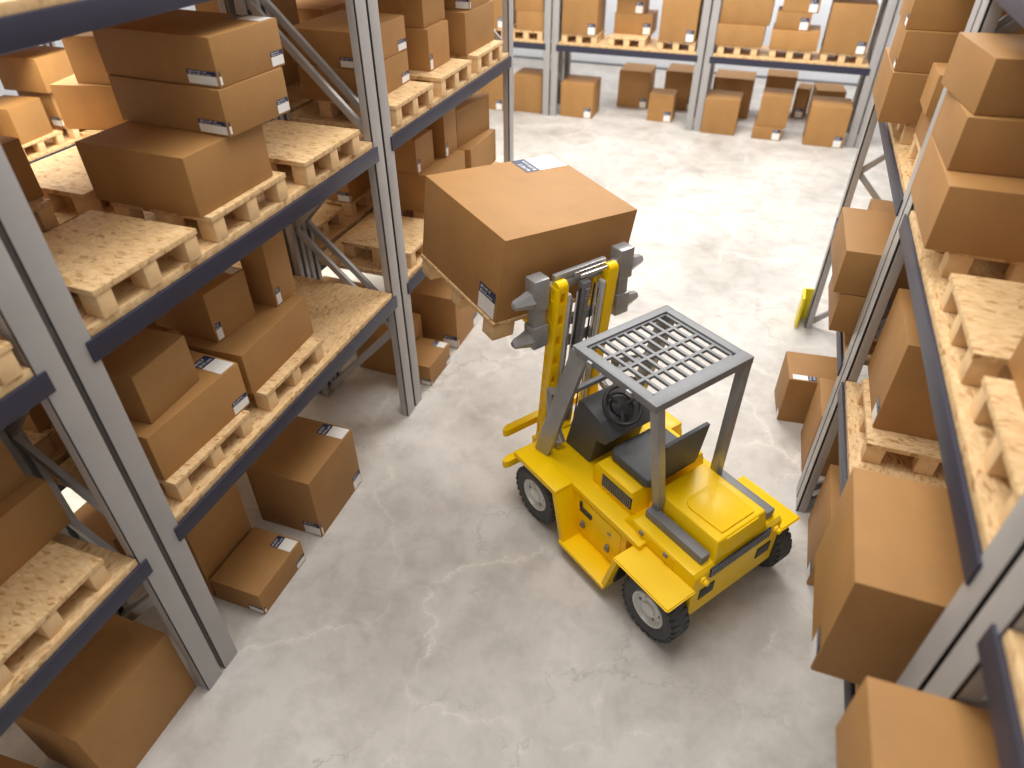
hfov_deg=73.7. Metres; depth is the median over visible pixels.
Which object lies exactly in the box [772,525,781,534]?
lamp
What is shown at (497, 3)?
cardboard box
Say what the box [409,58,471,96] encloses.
wooden pallet
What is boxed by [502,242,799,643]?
forklift
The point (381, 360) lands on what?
cardboard box
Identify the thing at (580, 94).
cardboard box
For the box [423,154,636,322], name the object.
cardboard box
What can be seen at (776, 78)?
cardboard box
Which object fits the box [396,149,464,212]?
cardboard box
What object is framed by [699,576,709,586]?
lamp
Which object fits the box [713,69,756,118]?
cardboard box
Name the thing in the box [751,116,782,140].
cardboard box
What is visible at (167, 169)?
cardboard box
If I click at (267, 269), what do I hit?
cardboard box
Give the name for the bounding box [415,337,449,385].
cardboard box
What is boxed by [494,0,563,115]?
rack
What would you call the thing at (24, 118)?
cardboard box
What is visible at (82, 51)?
cardboard box
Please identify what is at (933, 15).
cardboard box
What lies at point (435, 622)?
floor
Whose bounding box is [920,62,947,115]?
cardboard box
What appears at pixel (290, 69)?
cardboard box
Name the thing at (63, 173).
wooden pallet
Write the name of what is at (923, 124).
cardboard box
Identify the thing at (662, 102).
cardboard box
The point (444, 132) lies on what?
cardboard box
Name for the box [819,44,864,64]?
wooden pallet
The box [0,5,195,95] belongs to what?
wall
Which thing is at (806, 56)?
wooden pallet
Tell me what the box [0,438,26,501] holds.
cardboard box
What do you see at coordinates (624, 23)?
cardboard box
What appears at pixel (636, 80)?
cardboard box
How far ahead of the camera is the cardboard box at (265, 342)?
5.42 m
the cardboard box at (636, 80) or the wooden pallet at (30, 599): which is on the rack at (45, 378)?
the wooden pallet at (30, 599)
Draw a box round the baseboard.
[513,55,856,85]
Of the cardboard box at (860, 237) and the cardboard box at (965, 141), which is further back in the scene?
the cardboard box at (860, 237)
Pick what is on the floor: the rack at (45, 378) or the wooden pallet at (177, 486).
the rack at (45, 378)
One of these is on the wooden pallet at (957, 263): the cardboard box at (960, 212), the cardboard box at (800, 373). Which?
the cardboard box at (960, 212)
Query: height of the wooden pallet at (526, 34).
0.182 m
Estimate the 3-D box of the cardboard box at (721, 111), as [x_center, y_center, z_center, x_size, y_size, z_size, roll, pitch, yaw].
[4.804,-6.226,15.635,0.754,0.754,0.780,12,40,16]
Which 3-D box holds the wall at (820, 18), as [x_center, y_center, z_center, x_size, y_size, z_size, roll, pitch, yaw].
[4.946,-12.257,17.588,28.600,7.800,0.195,12,40,16]
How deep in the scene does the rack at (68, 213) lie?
5.09 m
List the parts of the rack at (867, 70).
upright post, upright post, upright post, upright post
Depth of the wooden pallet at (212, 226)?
4.56 m
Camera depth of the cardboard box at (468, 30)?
7.62 m
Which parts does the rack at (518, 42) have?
upright post, upright post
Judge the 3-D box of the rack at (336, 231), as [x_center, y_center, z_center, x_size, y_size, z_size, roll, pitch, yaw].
[-2.262,-3.431,7.980,1.196,5.915,3.432,12,40,16]
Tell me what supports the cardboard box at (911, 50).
on the cardboard box at (897, 95)
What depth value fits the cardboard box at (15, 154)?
4.42 m
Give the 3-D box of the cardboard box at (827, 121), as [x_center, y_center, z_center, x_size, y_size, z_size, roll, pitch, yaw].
[6.893,-5.745,14.949,0.806,0.832,0.809,12,40,16]
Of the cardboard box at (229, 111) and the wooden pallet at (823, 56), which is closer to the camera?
the cardboard box at (229, 111)
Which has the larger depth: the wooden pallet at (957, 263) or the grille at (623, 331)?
the grille at (623, 331)
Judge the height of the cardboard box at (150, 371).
0.384 m
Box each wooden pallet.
[0,340,22,384]
[0,541,110,690]
[22,130,65,153]
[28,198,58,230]
[30,146,103,215]
[43,210,201,318]
[51,125,87,138]
[79,129,103,137]
[109,171,288,242]
[157,410,252,500]
[232,261,241,268]
[254,337,323,410]
[262,119,360,185]
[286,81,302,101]
[311,204,344,235]
[317,81,433,125]
[324,188,371,216]
[342,215,423,267]
[401,209,423,218]
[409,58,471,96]
[421,254,590,340]
[450,40,502,72]
[494,23,516,36]
[513,25,543,40]
[561,29,604,44]
[608,32,650,47]
[657,37,698,51]
[717,45,758,56]
[768,49,811,60]
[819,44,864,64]
[857,378,941,475]
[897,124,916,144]
[908,132,920,169]
[934,250,1023,282]
[940,273,1023,386]
[970,376,1023,526]
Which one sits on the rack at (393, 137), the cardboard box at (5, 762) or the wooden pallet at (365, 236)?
the wooden pallet at (365, 236)
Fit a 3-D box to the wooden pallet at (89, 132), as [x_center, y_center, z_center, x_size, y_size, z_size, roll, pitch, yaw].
[-3.038,-2.147,5.864,0.832,0.182,0.806,12,40,16]
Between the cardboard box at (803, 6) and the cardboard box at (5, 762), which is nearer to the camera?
the cardboard box at (5, 762)
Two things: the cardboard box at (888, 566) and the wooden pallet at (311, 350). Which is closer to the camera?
the cardboard box at (888, 566)
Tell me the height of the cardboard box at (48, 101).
0.520 m
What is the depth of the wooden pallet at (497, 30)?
15.98 m
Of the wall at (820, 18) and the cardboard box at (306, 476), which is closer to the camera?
the cardboard box at (306, 476)
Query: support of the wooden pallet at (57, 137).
on the rack at (52, 148)
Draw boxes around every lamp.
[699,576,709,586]
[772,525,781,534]
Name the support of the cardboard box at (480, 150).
on the wooden pallet
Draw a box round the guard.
[794,288,813,327]
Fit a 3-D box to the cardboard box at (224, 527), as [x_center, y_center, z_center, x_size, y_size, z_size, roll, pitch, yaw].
[-2.785,1.294,6.058,0.572,0.884,0.611,13,40,16]
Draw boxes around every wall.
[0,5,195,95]
[513,0,881,83]
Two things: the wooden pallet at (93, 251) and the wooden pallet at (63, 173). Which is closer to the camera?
the wooden pallet at (93, 251)
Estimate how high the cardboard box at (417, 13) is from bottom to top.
0.455 m
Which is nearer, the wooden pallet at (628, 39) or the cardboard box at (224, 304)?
the cardboard box at (224, 304)
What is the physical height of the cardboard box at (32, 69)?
0.468 m
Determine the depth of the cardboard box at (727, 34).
14.33 m
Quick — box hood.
[648,463,765,563]
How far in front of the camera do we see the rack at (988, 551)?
3.39 m
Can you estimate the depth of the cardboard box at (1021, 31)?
4.73 m
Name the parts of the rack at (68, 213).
upright post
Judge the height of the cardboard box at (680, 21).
0.858 m
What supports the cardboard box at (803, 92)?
on the floor
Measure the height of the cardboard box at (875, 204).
0.585 m
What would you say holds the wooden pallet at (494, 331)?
on the forklift
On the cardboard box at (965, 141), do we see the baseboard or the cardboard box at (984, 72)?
the cardboard box at (984, 72)
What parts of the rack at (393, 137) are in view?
upright post, upright post, upright post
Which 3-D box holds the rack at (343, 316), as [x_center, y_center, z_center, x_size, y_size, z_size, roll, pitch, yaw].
[-2.288,-1.151,5.092,1.196,5.915,3.432,12,40,16]
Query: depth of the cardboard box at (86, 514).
6.10 m
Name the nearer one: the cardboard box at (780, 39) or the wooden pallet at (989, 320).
the wooden pallet at (989, 320)
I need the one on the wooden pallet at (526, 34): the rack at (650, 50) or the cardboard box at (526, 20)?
the cardboard box at (526, 20)
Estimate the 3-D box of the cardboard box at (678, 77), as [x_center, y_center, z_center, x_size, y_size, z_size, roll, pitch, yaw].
[4.259,-7.406,17.028,0.806,0.884,0.783,12,40,16]
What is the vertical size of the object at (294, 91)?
0.182 m
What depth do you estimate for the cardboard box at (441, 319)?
8.81 m
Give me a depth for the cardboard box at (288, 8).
6.43 m
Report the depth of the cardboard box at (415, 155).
7.65 m
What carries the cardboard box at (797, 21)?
on the cardboard box at (780, 39)
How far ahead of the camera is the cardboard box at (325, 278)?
9.24 m
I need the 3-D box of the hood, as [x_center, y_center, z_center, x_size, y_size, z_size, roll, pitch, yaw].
[1.617,1.029,5.625,0.631,0.214,0.735,-24,44,-27]
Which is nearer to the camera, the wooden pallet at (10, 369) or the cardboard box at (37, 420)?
the wooden pallet at (10, 369)
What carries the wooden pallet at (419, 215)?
on the rack at (393, 137)
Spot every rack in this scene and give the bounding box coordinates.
[0,0,414,667]
[0,239,222,736]
[5,39,86,163]
[41,0,320,472]
[253,0,513,405]
[289,87,373,250]
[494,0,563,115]
[550,0,713,130]
[693,0,897,147]
[795,0,1023,711]
[796,0,1013,496]
[855,0,902,148]
[922,553,1023,767]
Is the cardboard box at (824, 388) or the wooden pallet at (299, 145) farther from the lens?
the cardboard box at (824, 388)
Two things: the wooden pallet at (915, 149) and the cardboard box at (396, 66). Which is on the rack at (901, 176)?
the wooden pallet at (915, 149)
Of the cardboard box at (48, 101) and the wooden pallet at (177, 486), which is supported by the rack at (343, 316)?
the wooden pallet at (177, 486)
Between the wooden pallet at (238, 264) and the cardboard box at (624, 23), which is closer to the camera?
the wooden pallet at (238, 264)
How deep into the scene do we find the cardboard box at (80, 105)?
5.55 m
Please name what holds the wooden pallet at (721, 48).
on the rack at (867, 70)
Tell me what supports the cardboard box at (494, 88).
on the floor
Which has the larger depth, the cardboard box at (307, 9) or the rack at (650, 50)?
the rack at (650, 50)
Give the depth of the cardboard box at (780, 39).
14.05 m
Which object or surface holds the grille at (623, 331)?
attached to the forklift
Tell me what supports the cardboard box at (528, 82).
on the floor
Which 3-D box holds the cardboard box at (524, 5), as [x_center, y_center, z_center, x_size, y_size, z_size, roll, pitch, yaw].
[0.514,-8.889,15.592,0.676,0.546,0.715,12,40,16]
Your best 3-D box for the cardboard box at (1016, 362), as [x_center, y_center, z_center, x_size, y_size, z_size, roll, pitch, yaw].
[2.428,-0.073,2.475,0.702,0.715,0.780,12,40,16]
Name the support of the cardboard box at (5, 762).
on the floor
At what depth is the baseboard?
20.07 m
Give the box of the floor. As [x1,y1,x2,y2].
[0,57,892,767]
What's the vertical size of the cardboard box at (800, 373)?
0.601 m
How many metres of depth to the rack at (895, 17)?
14.22 m
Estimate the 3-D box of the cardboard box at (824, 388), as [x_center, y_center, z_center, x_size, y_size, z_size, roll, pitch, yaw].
[3.456,0.489,7.119,0.650,0.780,0.650,11,40,14]
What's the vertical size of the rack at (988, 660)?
5.915 m
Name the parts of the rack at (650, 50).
upright post, upright post, upright post, upright post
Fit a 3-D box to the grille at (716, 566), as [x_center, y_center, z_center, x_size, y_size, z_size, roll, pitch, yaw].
[1.832,1.342,5.456,0.715,0.100,0.025,-24,44,-27]
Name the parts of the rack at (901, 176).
upright post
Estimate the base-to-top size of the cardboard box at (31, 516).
0.377 m
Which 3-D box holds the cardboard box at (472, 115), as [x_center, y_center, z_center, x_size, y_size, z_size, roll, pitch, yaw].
[-0.774,-3.427,8.745,0.650,0.442,0.832,17,42,21]
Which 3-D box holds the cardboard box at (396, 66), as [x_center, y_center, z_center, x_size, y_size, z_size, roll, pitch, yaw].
[-1.478,-2.953,6.490,0.679,0.292,0.874,12,40,15]
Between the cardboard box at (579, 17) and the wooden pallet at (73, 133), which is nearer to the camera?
the wooden pallet at (73, 133)
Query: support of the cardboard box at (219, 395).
on the wooden pallet at (177, 486)
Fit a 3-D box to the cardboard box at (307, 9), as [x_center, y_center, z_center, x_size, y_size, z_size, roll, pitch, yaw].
[-2.121,-3.933,7.551,0.652,0.520,0.783,12,40,16]
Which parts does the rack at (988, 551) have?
upright post, upright post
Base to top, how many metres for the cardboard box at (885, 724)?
0.416 m
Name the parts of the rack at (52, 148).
upright post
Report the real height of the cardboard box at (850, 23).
0.884 m
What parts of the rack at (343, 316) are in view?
upright post, upright post, upright post, upright post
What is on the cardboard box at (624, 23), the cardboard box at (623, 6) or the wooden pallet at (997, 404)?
the cardboard box at (623, 6)
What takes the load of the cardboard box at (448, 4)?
on the cardboard box at (468, 30)
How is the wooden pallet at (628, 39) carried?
on the rack at (650, 50)
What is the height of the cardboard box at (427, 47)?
0.396 m
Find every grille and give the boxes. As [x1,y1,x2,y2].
[588,313,733,394]
[709,527,771,577]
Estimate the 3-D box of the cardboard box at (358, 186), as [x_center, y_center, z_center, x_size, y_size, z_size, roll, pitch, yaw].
[-2.112,-2.581,8.335,0.600,0.468,0.601,12,40,16]
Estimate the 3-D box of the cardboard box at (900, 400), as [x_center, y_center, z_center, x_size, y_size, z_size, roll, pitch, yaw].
[3.049,-0.142,4.992,0.588,0.741,0.793,12,40,16]
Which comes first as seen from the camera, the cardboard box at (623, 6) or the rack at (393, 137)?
the rack at (393, 137)
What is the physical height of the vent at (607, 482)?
0.130 m
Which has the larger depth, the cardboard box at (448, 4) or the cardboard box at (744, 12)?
the cardboard box at (744, 12)
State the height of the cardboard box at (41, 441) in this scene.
0.182 m
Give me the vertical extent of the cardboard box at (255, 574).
0.270 m
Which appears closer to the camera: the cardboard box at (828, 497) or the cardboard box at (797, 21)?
the cardboard box at (828, 497)
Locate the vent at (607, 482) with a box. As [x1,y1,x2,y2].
[601,474,632,509]
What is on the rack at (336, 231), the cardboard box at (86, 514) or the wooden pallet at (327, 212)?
the wooden pallet at (327, 212)
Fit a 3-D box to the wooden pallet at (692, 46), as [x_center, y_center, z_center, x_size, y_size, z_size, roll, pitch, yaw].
[3.704,-7.598,15.177,0.832,0.182,0.806,12,40,16]
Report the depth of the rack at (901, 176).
6.13 m
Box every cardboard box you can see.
[0,45,73,92]
[0,95,52,144]
[0,135,43,202]
[0,335,52,432]
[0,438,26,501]
[0,473,70,585]
[0,754,37,767]
[15,614,195,767]
[17,91,65,126]
[23,424,56,457]
[50,74,127,129]
[61,31,110,84]
[74,502,126,555]
[75,121,272,217]
[92,9,284,88]
[101,328,198,423]
[108,67,289,137]
[129,350,249,480]
[146,321,169,331]
[155,266,255,342]
[179,294,313,394]
[185,484,251,595]
[195,0,299,33]
[210,527,305,613]
[240,230,295,306]
[246,416,361,536]
[280,33,299,86]
[288,10,406,69]
[296,0,345,22]
[298,49,409,103]
[322,276,365,287]
[327,169,370,202]
[356,312,422,375]
[377,0,444,27]
[394,129,433,173]
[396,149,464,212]
[405,20,449,70]
[410,276,476,347]
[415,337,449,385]
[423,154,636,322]
[425,108,456,157]
[443,0,493,54]
[444,0,489,9]
[455,92,489,146]
[457,128,495,168]
[477,73,502,110]
[493,0,516,28]
[514,67,550,113]
[515,0,552,11]
[517,7,552,31]
[560,74,600,118]
[562,0,605,35]
[614,9,658,35]
[616,0,649,13]
[617,62,656,108]
[647,88,677,122]
[658,0,703,42]
[664,63,693,110]
[700,89,742,135]
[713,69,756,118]
[715,23,766,47]
[719,0,774,25]
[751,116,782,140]
[756,87,793,128]
[765,69,797,111]
[769,23,820,51]
[774,6,812,30]
[774,351,836,423]
[782,0,820,12]
[790,83,812,118]
[801,378,838,475]
[802,95,852,148]
[807,82,846,111]
[807,464,839,585]
[811,467,963,684]
[821,0,878,54]
[828,276,889,337]
[831,207,909,299]
[835,676,999,767]
[867,199,894,212]
[868,288,937,440]
[872,47,928,124]
[889,17,958,73]
[899,0,1006,31]
[910,134,1023,262]
[915,109,932,147]
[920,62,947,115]
[931,89,1023,177]
[941,32,1023,117]
[1000,14,1023,33]
[1008,335,1023,408]
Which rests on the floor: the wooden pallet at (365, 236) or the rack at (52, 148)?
the rack at (52, 148)
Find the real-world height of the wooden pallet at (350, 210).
0.182 m
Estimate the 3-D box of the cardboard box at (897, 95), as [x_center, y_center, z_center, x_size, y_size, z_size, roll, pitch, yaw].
[3.580,-2.561,5.881,0.728,0.390,0.936,12,40,16]
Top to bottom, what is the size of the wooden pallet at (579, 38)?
0.182 m
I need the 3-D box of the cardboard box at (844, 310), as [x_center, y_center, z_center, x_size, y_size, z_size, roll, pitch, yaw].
[3.227,-0.789,6.106,0.650,0.374,0.806,12,40,16]
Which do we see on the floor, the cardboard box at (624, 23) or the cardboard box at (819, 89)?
the cardboard box at (819, 89)
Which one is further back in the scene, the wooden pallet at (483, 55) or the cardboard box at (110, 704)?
the wooden pallet at (483, 55)
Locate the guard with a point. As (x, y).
(807, 293)
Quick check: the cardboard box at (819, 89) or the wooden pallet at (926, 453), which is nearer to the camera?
the wooden pallet at (926, 453)
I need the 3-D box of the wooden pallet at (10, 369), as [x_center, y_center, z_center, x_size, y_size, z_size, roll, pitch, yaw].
[-2.915,0.021,3.118,0.832,0.182,0.806,12,40,16]
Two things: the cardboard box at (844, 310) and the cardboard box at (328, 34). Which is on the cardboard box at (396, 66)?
the cardboard box at (328, 34)
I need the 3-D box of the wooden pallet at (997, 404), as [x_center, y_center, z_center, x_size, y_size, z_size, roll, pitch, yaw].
[2.339,0.354,2.661,0.832,0.182,0.806,12,40,16]
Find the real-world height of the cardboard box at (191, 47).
0.292 m
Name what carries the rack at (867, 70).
on the floor
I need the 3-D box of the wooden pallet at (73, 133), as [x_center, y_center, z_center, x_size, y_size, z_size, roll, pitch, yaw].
[-7.006,-4.181,10.922,0.832,0.182,0.806,12,40,16]
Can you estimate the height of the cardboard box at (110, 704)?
0.754 m
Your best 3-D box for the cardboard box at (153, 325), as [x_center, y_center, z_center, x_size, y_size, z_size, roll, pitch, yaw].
[-3.319,-0.685,6.005,0.585,0.390,0.780,12,40,16]
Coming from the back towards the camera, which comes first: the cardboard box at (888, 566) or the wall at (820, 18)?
the wall at (820, 18)
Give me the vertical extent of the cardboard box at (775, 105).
0.650 m
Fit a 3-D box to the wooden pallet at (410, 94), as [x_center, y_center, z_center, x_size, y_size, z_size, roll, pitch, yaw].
[-1.304,-2.759,6.627,0.832,0.182,0.806,12,40,16]
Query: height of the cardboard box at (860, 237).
0.390 m

